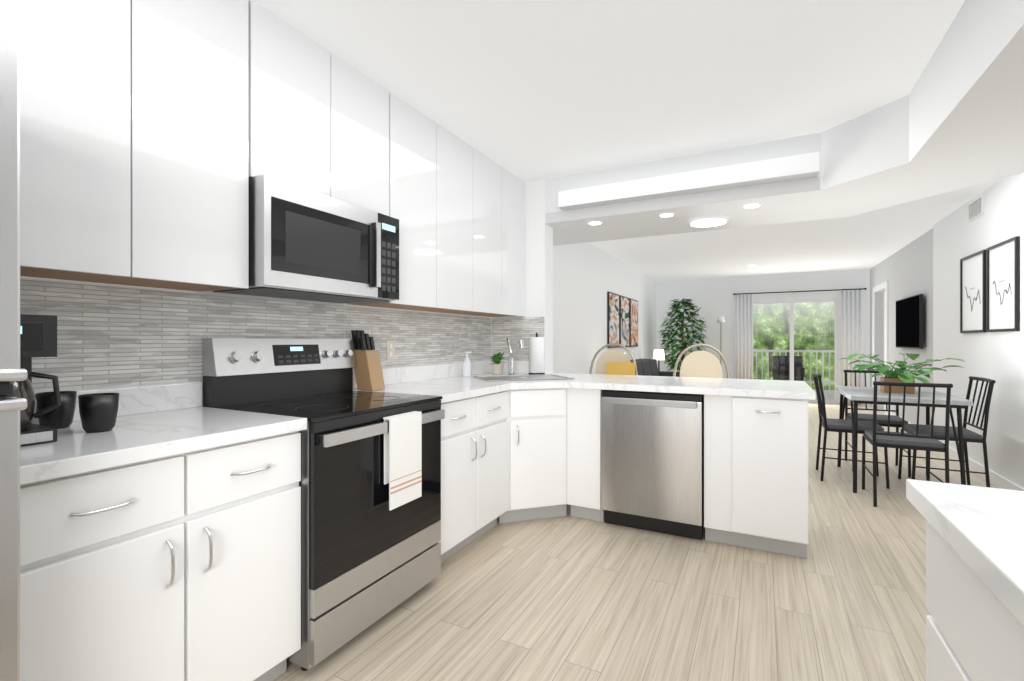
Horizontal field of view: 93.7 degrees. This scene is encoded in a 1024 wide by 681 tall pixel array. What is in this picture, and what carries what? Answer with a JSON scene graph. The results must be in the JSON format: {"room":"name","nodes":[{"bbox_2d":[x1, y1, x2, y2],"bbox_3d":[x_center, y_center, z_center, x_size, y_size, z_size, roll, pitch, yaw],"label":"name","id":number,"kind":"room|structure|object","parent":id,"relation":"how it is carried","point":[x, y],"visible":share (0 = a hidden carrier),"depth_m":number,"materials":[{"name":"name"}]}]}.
{"room":"dining room and kitchen","nodes":[
{"label":"dining room and kitchen","id":0,"kind":"room"},
{"bbox_2d":[20,243,655,392],"bbox_3d":[0.032,-0.055,4.718,0.200,2.490,13.600,0,0,28],"label":"wall","id":1,"kind":"structure","parent":0,"point":[568,287],"depth_m":6.29,"materials":[{"name":"white paint"}]},
{"bbox_2d":[0,0,255,291],"bbox_3d":[-1.314,-0.750,1.552,0.324,1.093,0.769,0,0,28],"label":"upper cabinet","id":2,"kind":"object","parent":1,"relation":"attached to","point":[155,135],"depth_m":1.50,"materials":[{"name":"white"}]},
{"bbox_2d":[20,279,543,406],"bbox_3d":[-0.690,0.070,2.577,0.495,0.520,3.164,0,0,28],"label":"tile backsplash","id":3,"kind":"structure","parent":1,"relation":"attached to","point":[107,337],"depth_m":1.93,"materials":[{"name":"tile"}]},
{"bbox_2d":[256,3,391,216],"bbox_3d":[-0.958,-0.964,2.235,0.324,0.665,0.768,0,0,28],"label":"upper cabinet","id":4,"kind":"object","parent":1,"relation":"attached to","point":[323,126],"depth_m":2.10,"materials":[{"name":"white"}]},
{"bbox_2d":[213,175,398,302],"bbox_3d":[-0.911,-0.411,2.210,0.419,0.421,0.754,0,0,28],"label":"over-the-range microwave","id":5,"kind":"object","parent":4,"relation":"attached to","point":[307,244],"visible":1,"depth_m":2.02,"materials":[{"name":"silver metal"}]},
{"bbox_2d":[345,94,439,309],"bbox_3d":[-0.686,-0.750,2.757,0.324,1.093,0.406,0,0,28],"label":"upper cabinet","id":6,"kind":"object","parent":1,"relation":"attached to","point":[415,137],"depth_m":2.70,"materials":[{"name":"white"}]},
{"bbox_2d":[416,126,475,311],"bbox_3d":[-0.499,-0.750,3.117,0.324,1.093,0.404,0,0,28],"label":"upper cabinet","id":7,"kind":"object","parent":1,"relation":"attached to","point":[457,158],"depth_m":3.06,"materials":[{"name":"white"}]},
{"bbox_2d":[439,150,503,315],"bbox_3d":[-0.313,-0.750,3.475,0.324,1.093,0.404,0,0,28],"label":"upper cabinet","id":8,"kind":"object","parent":1,"relation":"attached to","point":[489,175],"depth_m":3.43,"materials":[{"name":"white"}]},
{"bbox_2d":[485,169,524,316],"bbox_3d":[-0.126,-0.750,3.834,0.324,1.093,0.406,0,0,28],"label":"upper cabinet","id":9,"kind":"object","parent":1,"relation":"attached to","point":[514,187],"depth_m":3.76,"materials":[{"name":"white"}]},
{"bbox_2d":[607,292,619,347],"bbox_3d":[1.571,-0.310,7.423,0.028,0.840,0.580,0,0,28],"label":"picture","id":10,"kind":"object","parent":1,"relation":"attached to","point":[613,300],"depth_m":7.37,"materials":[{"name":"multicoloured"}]},
{"bbox_2d":[620,295,629,346],"bbox_3d":[1.876,-0.310,8.009,0.028,0.840,0.580,0,0,28],"label":"picture","id":11,"kind":"object","parent":1,"relation":"attached to","point":[622,320],"depth_m":8.02,"materials":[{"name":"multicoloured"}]},
{"bbox_2d":[630,298,637,346],"bbox_3d":[2.181,-0.310,8.594,0.028,0.840,0.580,0,0,28],"label":"picture","id":12,"kind":"object","parent":1,"relation":"attached to","point":[633,303],"depth_m":8.52,"materials":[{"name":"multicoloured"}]},
{"bbox_2d":[492,179,555,373],"bbox_3d":[0.086,-0.055,4.053,0.490,2.490,0.170,0,0,28],"label":"wall","id":13,"kind":"structure","parent":0,"point":[540,252],"depth_m":3.92,"materials":[{"name":"white paint"}]},
{"bbox_2d":[273,402,999,680],"bbox_3d":[1.760,1.240,3.706,4.200,0.100,13.400,0,0,28],"label":"floor","id":14,"kind":"structure","parent":0,"point":[568,597],"depth_m":2.16,"materials":[{"name":"brown wood"}]},
{"bbox_2d":[0,23,26,680],"bbox_3d":[-1.441,0.305,0.713,0.815,1.770,0.815,0,0,28],"label":"fridge","id":15,"kind":"object","parent":14,"relation":"on","point":[11,407],"visible":1,"depth_m":0.88,"materials":[{"name":"silver metal"}]},
{"bbox_2d":[20,451,195,680],"bbox_3d":[-1.270,0.751,1.313,0.610,0.878,0.386,0,0,28],"label":"base cabinet","id":16,"kind":"object","parent":14,"relation":"on","point":[183,567],"depth_m":1.19,"materials":[{"name":"white wood"}]},
{"bbox_2d":[20,382,306,484],"bbox_3d":[-1.174,0.240,1.480,0.640,0.140,0.771,0,0,28],"label":"countertop","id":17,"kind":"structure","parent":16,"relation":"on","point":[157,421],"depth_m":1.44,"materials":[{"name":"stone"}]},
{"bbox_2d":[10,314,60,446],"bbox_3d":[-1.354,0.101,1.253,0.262,0.335,0.188,0,0,28],"label":"coffee maker","id":18,"kind":"object","parent":17,"relation":"on","point":[38,335],"visible":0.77,"depth_m":1.25,"materials":[{"name":"black plastic"}]},
{"bbox_2d":[35,391,76,428],"bbox_3d":[-1.407,0.214,1.482,0.094,0.108,0.094,0,0,28],"label":"cup","id":19,"kind":"object","parent":17,"relation":"on","point":[62,416],"visible":0.79,"depth_m":1.46,"materials":[{"name":"black ceramic"}]},
{"bbox_2d":[78,393,118,432],"bbox_3d":[-1.229,0.214,1.429,0.094,0.108,0.094,0,0,28],"label":"cup","id":20,"kind":"object","parent":17,"relation":"on","point":[98,412],"visible":1,"depth_m":1.40,"materials":[{"name":"black ceramic"}]},
{"bbox_2d":[196,431,300,680],"bbox_3d":[-1.092,0.751,1.656,0.610,0.878,0.386,0,0,28],"label":"base cabinet","id":21,"kind":"object","parent":14,"relation":"on","point":[248,493],"depth_m":1.51,"materials":[{"name":"white wood"}]},
{"bbox_2d":[203,338,444,670],"bbox_3d":[-0.791,0.590,2.148,0.690,1.200,0.754,0,0,28],"label":"range","id":22,"kind":"object","parent":14,"relation":"on","point":[368,557],"visible":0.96,"depth_m":1.95,"materials":[{"name":"silver metal"}]},
{"bbox_2d":[383,411,421,510],"bbox_3d":[-0.464,0.502,2.045,0.041,0.375,0.200,0,0,28],"label":"hanging towel","id":23,"kind":"object","parent":22,"relation":"hanging from","point":[403,457],"visible":1,"depth_m":2.02,"materials":[{"name":"white fabric"}]},
{"bbox_2d":[439,396,479,562],"bbox_3d":[-0.559,0.751,2.680,0.610,0.878,0.387,0,0,28],"label":"base cabinet","id":24,"kind":"object","parent":14,"relation":"on","point":[460,428],"depth_m":2.57,"materials":[{"name":"white wood"}]},
{"bbox_2d":[480,390,507,535],"bbox_3d":[-0.380,0.751,3.024,0.610,0.878,0.388,0,0,28],"label":"base cabinet","id":25,"kind":"object","parent":14,"relation":"on","point":[493,406],"depth_m":2.89,"materials":[{"name":"white wood"}]},
{"bbox_2d":[508,388,567,522],"bbox_3d":[0.161,0.751,3.137,0.310,0.878,0.310,0,0,28],"label":"base cabinet","id":26,"kind":"object","parent":14,"relation":"on","point":[537,418],"depth_m":3.11,"materials":[{"name":"white wood"}]},
{"bbox_2d":[353,360,568,402],"bbox_3d":[-0.285,0.240,2.895,0.910,0.140,1.020,0,0,28],"label":"countertop","id":27,"kind":"structure","parent":26,"relation":"on","point":[448,382],"depth_m":3.08,"materials":[{"name":"stone"}]},
{"bbox_2d":[351,330,384,390],"bbox_3d":[-0.794,0.105,2.640,0.166,0.326,0.100,0,0,28],"label":"knife block","id":28,"kind":"object","parent":27,"relation":"on","point":[368,373],"visible":1,"depth_m":2.61,"materials":[{"name":"beige wood"}]},
{"bbox_2d":[463,352,471,376],"bbox_3d":[-0.334,0.175,3.579,0.067,0.186,0.064,0,0,28],"label":"soap dispenser","id":29,"kind":"object","parent":27,"relation":"on","point":[466,367],"visible":0.98,"depth_m":3.56,"materials":[{"name":"white plastic"}]},
{"bbox_2d":[473,374,573,380],"bbox_3d":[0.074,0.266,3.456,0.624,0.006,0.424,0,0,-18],"label":"sink","id":30,"kind":"object","parent":27,"relation":"in","point":[521,377],"visible":1,"depth_m":3.46,"materials":[{"name":"silver metal"}]},
{"bbox_2d":[568,388,604,521],"bbox_3d":[0.594,0.751,3.382,0.230,0.878,0.550,0,0,28],"label":"base cabinet","id":31,"kind":"object","parent":14,"relation":"on","point":[584,405],"depth_m":3.14,"materials":[{"name":"white wood"}]},
{"bbox_2d":[589,343,637,374],"bbox_3d":[0.818,0.608,4.149,0.502,1.167,0.497,0,0,28],"label":"bar stool","id":32,"kind":"object","parent":14,"relation":"on","point":[614,362],"visible":0.35,"depth_m":4.30,"materials":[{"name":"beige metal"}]},
{"bbox_2d":[601,390,703,539],"bbox_3d":[0.958,0.752,3.161,0.600,0.868,0.597,0,0,28],"label":"dishwasher","id":33,"kind":"object","parent":14,"relation":"on","point":[652,461],"visible":0.9,"depth_m":2.92,"materials":[{"name":"silver metal"}]},
{"bbox_2d":[630,359,679,376],"bbox_3d":[2.259,0.758,7.674,0.900,0.865,2.100,0,0,28],"label":"sofa","id":34,"kind":"object","parent":14,"relation":"on","point":[647,367],"visible":0.25,"depth_m":8.00,"materials":[{"name":"grey fabric"}]},
{"bbox_2d":[659,299,708,371],"bbox_3d":[3.422,0.179,9.625,1.050,2.022,0.882,0,0,28],"label":"ficus tree","id":35,"kind":"object","parent":14,"relation":"on","point":[682,318],"visible":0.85,"depth_m":9.53,"materials":[{"name":"green plant"}]},
{"bbox_2d":[673,343,729,377],"bbox_3d":[1.474,0.608,3.807,0.502,1.167,0.497,0,0,28],"label":"bar stool","id":36,"kind":"object","parent":14,"relation":"on","point":[703,364],"visible":0.35,"depth_m":3.99,"materials":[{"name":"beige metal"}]},
{"bbox_2d":[717,316,724,365],"bbox_3d":[4.141,0.355,9.513,0.260,1.670,0.260,0,0,28],"label":"floor lamp","id":37,"kind":"object","parent":14,"relation":"on","point":[720,319],"visible":0.56,"depth_m":9.51,"materials":[{"name":"silver metal"}]},
{"bbox_2d":[704,394,807,557],"bbox_3d":[1.472,0.751,2.914,0.520,0.878,0.571,0,0,28],"label":"base cabinet","id":38,"kind":"object","parent":14,"relation":"on","point":[756,448],"depth_m":2.66,"materials":[{"name":"white wood"}]},
{"bbox_2d":[499,361,815,399],"bbox_3d":[0.747,0.240,3.380,2.295,0.140,0.794,0,0,28],"label":"countertop","id":39,"kind":"structure","parent":38,"relation":"on","point":[788,389],"depth_m":2.95,"materials":[{"name":"stone"}]},
{"bbox_2d":[488,351,506,373],"bbox_3d":[-0.122,0.175,3.854,0.167,0.187,0.150,0,0,28],"label":"herb plant","id":40,"kind":"object","parent":39,"relation":"on","point":[497,367],"visible":0.96,"depth_m":3.82,"materials":[{"name":"green plant"}]},
{"bbox_2d":[506,338,523,374],"bbox_3d":[0.019,0.126,3.654,0.274,0.286,0.274,0,0,28],"label":"faucet","id":41,"kind":"object","parent":39,"relation":"on","point":[519,343],"visible":1,"depth_m":3.72,"materials":[{"name":"silver metal"}]},
{"bbox_2d":[529,333,544,374],"bbox_3d":[0.196,0.103,3.799,0.128,0.330,0.128,0,0,28],"label":"paper towel","id":42,"kind":"object","parent":39,"relation":"on","point":[536,354],"visible":0.92,"depth_m":3.75,"materials":[{"name":"white paper"}]},
{"bbox_2d":[812,372,889,488],"bbox_3d":[2.898,0.741,4.151,0.515,0.900,0.435,0,0,28],"label":"dining chair","id":43,"kind":"object","parent":14,"relation":"on","point":[836,425],"visible":0.88,"depth_m":4.06,"materials":[{"name":"black metal"}]},
{"bbox_2d":[844,370,910,477],"bbox_3d":[3.395,0.741,4.486,0.435,0.900,0.515,0,0,28],"label":"dining chair","id":44,"kind":"object","parent":14,"relation":"on","point":[895,420],"visible":0.52,"depth_m":4.54,"materials":[{"name":"black metal"}]},
{"bbox_2d":[834,386,972,492],"bbox_3d":[3.169,0.811,3.987,0.720,0.761,0.940,0,0,28],"label":"dining table","id":45,"kind":"object","parent":14,"relation":"on","point":[857,395],"visible":0.79,"depth_m":3.72,"materials":[{"name":"grey stone"}]},
{"bbox_2d":[838,353,964,393],"bbox_3d":[3.177,0.268,3.967,0.818,0.321,0.698,0,0,28],"label":"potted plant","id":46,"kind":"object","parent":45,"relation":"on","point":[893,376],"visible":1,"depth_m":3.91,"materials":[{"name":"green plant"}]},
{"bbox_2d":[862,381,952,506],"bbox_3d":[2.872,0.741,3.526,0.435,0.900,0.515,0,0,28],"label":"dining chair","id":47,"kind":"object","parent":14,"relation":"on","point":[903,440],"visible":0.98,"depth_m":3.39,"materials":[{"name":"black metal"}]},
{"bbox_2d":[898,376,995,486],"bbox_3d":[3.459,0.741,3.836,0.515,0.900,0.435,0,0,28],"label":"dining chair","id":48,"kind":"object","parent":14,"relation":"on","point":[968,435],"visible":0.83,"depth_m":3.75,"materials":[{"name":"black metal"}]},
{"bbox_2d":[926,527,1023,680],"bbox_3d":[0.844,0.751,0.364,0.618,0.878,0.905,0,0,28],"label":"base cabinet","id":49,"kind":"object","parent":14,"relation":"on","point":[969,637],"depth_m":0.73,"materials":[{"name":"white wood"}]},
{"bbox_2d":[906,479,1023,634],"bbox_3d":[0.489,0.290,-0.317,0.660,0.040,2.490,0,0,28],"label":"countertop","id":50,"kind":"structure","parent":49,"relation":"on","point":[982,527],"depth_m":0.70,"materials":[{"name":"white stone"}]},
{"bbox_3d":[2.783,0.915,9.092,0.440,0.551,0.440,0,0,28],"label":"table","id":51,"kind":"object","parent":14,"relation":"on","visible":0},
{"bbox_2d":[653,349,664,370],"bbox_3d":[2.783,0.404,9.092,0.220,0.470,0.220,0,0,28],"label":"table lamp","id":52,"kind":"object","parent":51,"relation":"on","point":[658,355],"visible":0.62,"depth_m":9.01,"materials":[{"name":"white fabric"}]},
{"bbox_2d":[249,0,1023,280],"bbox_3d":[1.806,-1.160,3.795,4.200,0.440,13.600,0,0,28],"label":"ceiling","id":53,"kind":"structure","parent":0,"point":[905,118],"depth_m":2.47,"materials":[{"name":"white paint"}]},
{"bbox_2d":[587,221,602,224],"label":"recessed light","id":54,"kind":"object","parent":53,"relation":"in","point":[591,222],"depth_m":3.83,"materials":[{"name":"white plastic"}]},
{"bbox_2d":[658,213,674,216],"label":"recessed light","id":55,"kind":"object","parent":53,"relation":"in","point":[662,214],"depth_m":3.57,"materials":[{"name":"white plastic"}]},
{"bbox_2d":[546,152,819,222],"bbox_3d":[1.072,-1.043,3.381,1.860,0.204,0.108,0,0,28],"label":"ceiling light","id":56,"kind":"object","parent":53,"relation":"attached to","point":[748,180],"depth_m":3.28,"materials":[{"name":"white paint"}]},
{"bbox_2d":[688,215,728,226],"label":"recessed light","id":57,"kind":"object","parent":53,"relation":"in","point":[709,220],"depth_m":3.68,"materials":[{"name":"white plastic"}]},
{"bbox_2d":[742,203,761,207],"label":"recessed light","id":58,"kind":"object","parent":53,"relation":"in","point":[752,205],"depth_m":3.32,"materials":[{"name":"white plastic"}]},
{"bbox_2d":[656,270,863,403],"bbox_3d":[4.900,-0.055,9.738,3.780,2.490,0.200,0,0,28],"label":"wall","id":59,"kind":"structure","parent":0,"point":[715,297],"depth_m":9.86,"materials":[{"name":"white paint"}]},
{"bbox_2d":[753,299,837,403],"bbox_3d":[5.487,0.201,9.415,1.496,1.978,0.070,0,0,28],"label":"sliding glass door","id":60,"kind":"structure","parent":59,"relation":"in","point":[792,348],"depth_m":9.34,"materials":[{"name":"clear glass"}]},
{"bbox_2d":[733,288,866,294],"bbox_3d":[5.480,-0.940,9.260,2.210,0.040,0.107,0,0,28],"label":"curtain rod","id":61,"kind":"object","parent":59,"relation":"attached to","point":[801,291],"visible":1,"depth_m":9.18,"materials":[{"name":"black metal"}]},
{"bbox_2d":[735,294,752,378],"bbox_3d":[4.665,0.125,9.647,0.333,2.090,0.063,0,0,28],"label":"curtain","id":62,"kind":"object","parent":61,"relation":"hanging from","point":[743,336],"visible":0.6,"depth_m":9.64,"materials":[{"name":"white fabric"}]},
{"bbox_2d":[841,290,862,404],"bbox_3d":[6.249,0.125,8.823,0.323,2.090,0.063,0,0,28],"label":"curtain","id":63,"kind":"object","parent":61,"relation":"hanging from","point":[851,322],"visible":0.79,"depth_m":8.82,"materials":[{"name":"white fabric"}]},
{"bbox_2d":[864,173,1023,488],"bbox_3d":[3.549,-0.055,2.887,0.270,2.490,13.600,0,0,28],"label":"wall","id":64,"kind":"structure","parent":0,"point":[929,265],"depth_m":4.68,"materials":[{"name":"white paint"}]},
{"bbox_2d":[896,294,922,348],"bbox_3d":[5.199,-0.230,6.273,0.066,0.660,1.170,0,0,28],"label":"tv","id":65,"kind":"object","parent":64,"relation":"attached to","point":[909,322],"visible":1,"depth_m":6.12,"materials":[{"name":"black plastic"}]},
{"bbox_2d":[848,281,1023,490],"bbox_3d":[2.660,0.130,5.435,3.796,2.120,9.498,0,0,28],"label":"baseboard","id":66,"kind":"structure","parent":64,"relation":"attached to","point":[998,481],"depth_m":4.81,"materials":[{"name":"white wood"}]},
{"bbox_2d":[960,249,985,332],"bbox_3d":[4.181,-0.425,4.357,0.022,0.710,0.550,0,0,28],"label":"framed picture","id":67,"kind":"object","parent":64,"relation":"attached to","point":[972,293],"visible":1,"depth_m":4.34,"materials":[{"name":"black"}]},
{"bbox_2d":[968,195,983,221],"bbox_3d":[4.156,-1.180,4.308,0.021,0.160,0.320,0,0,28],"label":"air vent","id":68,"kind":"object","parent":64,"relation":"in","point":[976,208],"visible":0.98,"depth_m":4.28,"materials":[{"name":"white plastic"}]},
{"bbox_2d":[986,236,1019,331],"bbox_3d":[3.904,-0.425,3.824,0.022,0.710,0.530,0,0,28],"label":"framed picture","id":69,"kind":"object","parent":64,"relation":"attached to","point":[1003,286],"visible":1,"depth_m":3.80,"materials":[{"name":"black"}]},
{"label":"outside","id":70,"kind":"structure","parent":0,"visible":0},
{"bbox_2d":[753,302,833,389],"bbox_3d":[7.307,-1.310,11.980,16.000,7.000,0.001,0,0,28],"label":"garden","id":71,"kind":"object","parent":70,"point":[764,332],"depth_m":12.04,"materials":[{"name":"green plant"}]},
{"bbox_2d":[808,389,834,403],"bbox_3d":[6.328,1.260,12.264,10.000,0.100,6.000,0,0,28],"label":"ground","id":72,"kind":"structure","parent":70,"point":[830,398],"depth_m":10.37,"materials":[{"name":"grey"}]},
{"bbox_2d":[772,356,804,380],"bbox_3d":[5.984,0.775,10.413,0.600,0.870,0.560,0,0,28],"label":"patio chair","id":73,"kind":"object","parent":72,"relation":"on","point":[786,360],"depth_m":10.53,"materials":[{"name":"grey"}]},
{"bbox_2d":[753,350,833,394],"bbox_3d":[6.480,0.713,10.945,4.512,0.995,0.040,0,0,28],"label":"railing","id":74,"kind":"object","parent":72,"relation":"on","point":[797,351],"depth_m":10.81,"materials":[{"name":"white plastic"}]}
]}

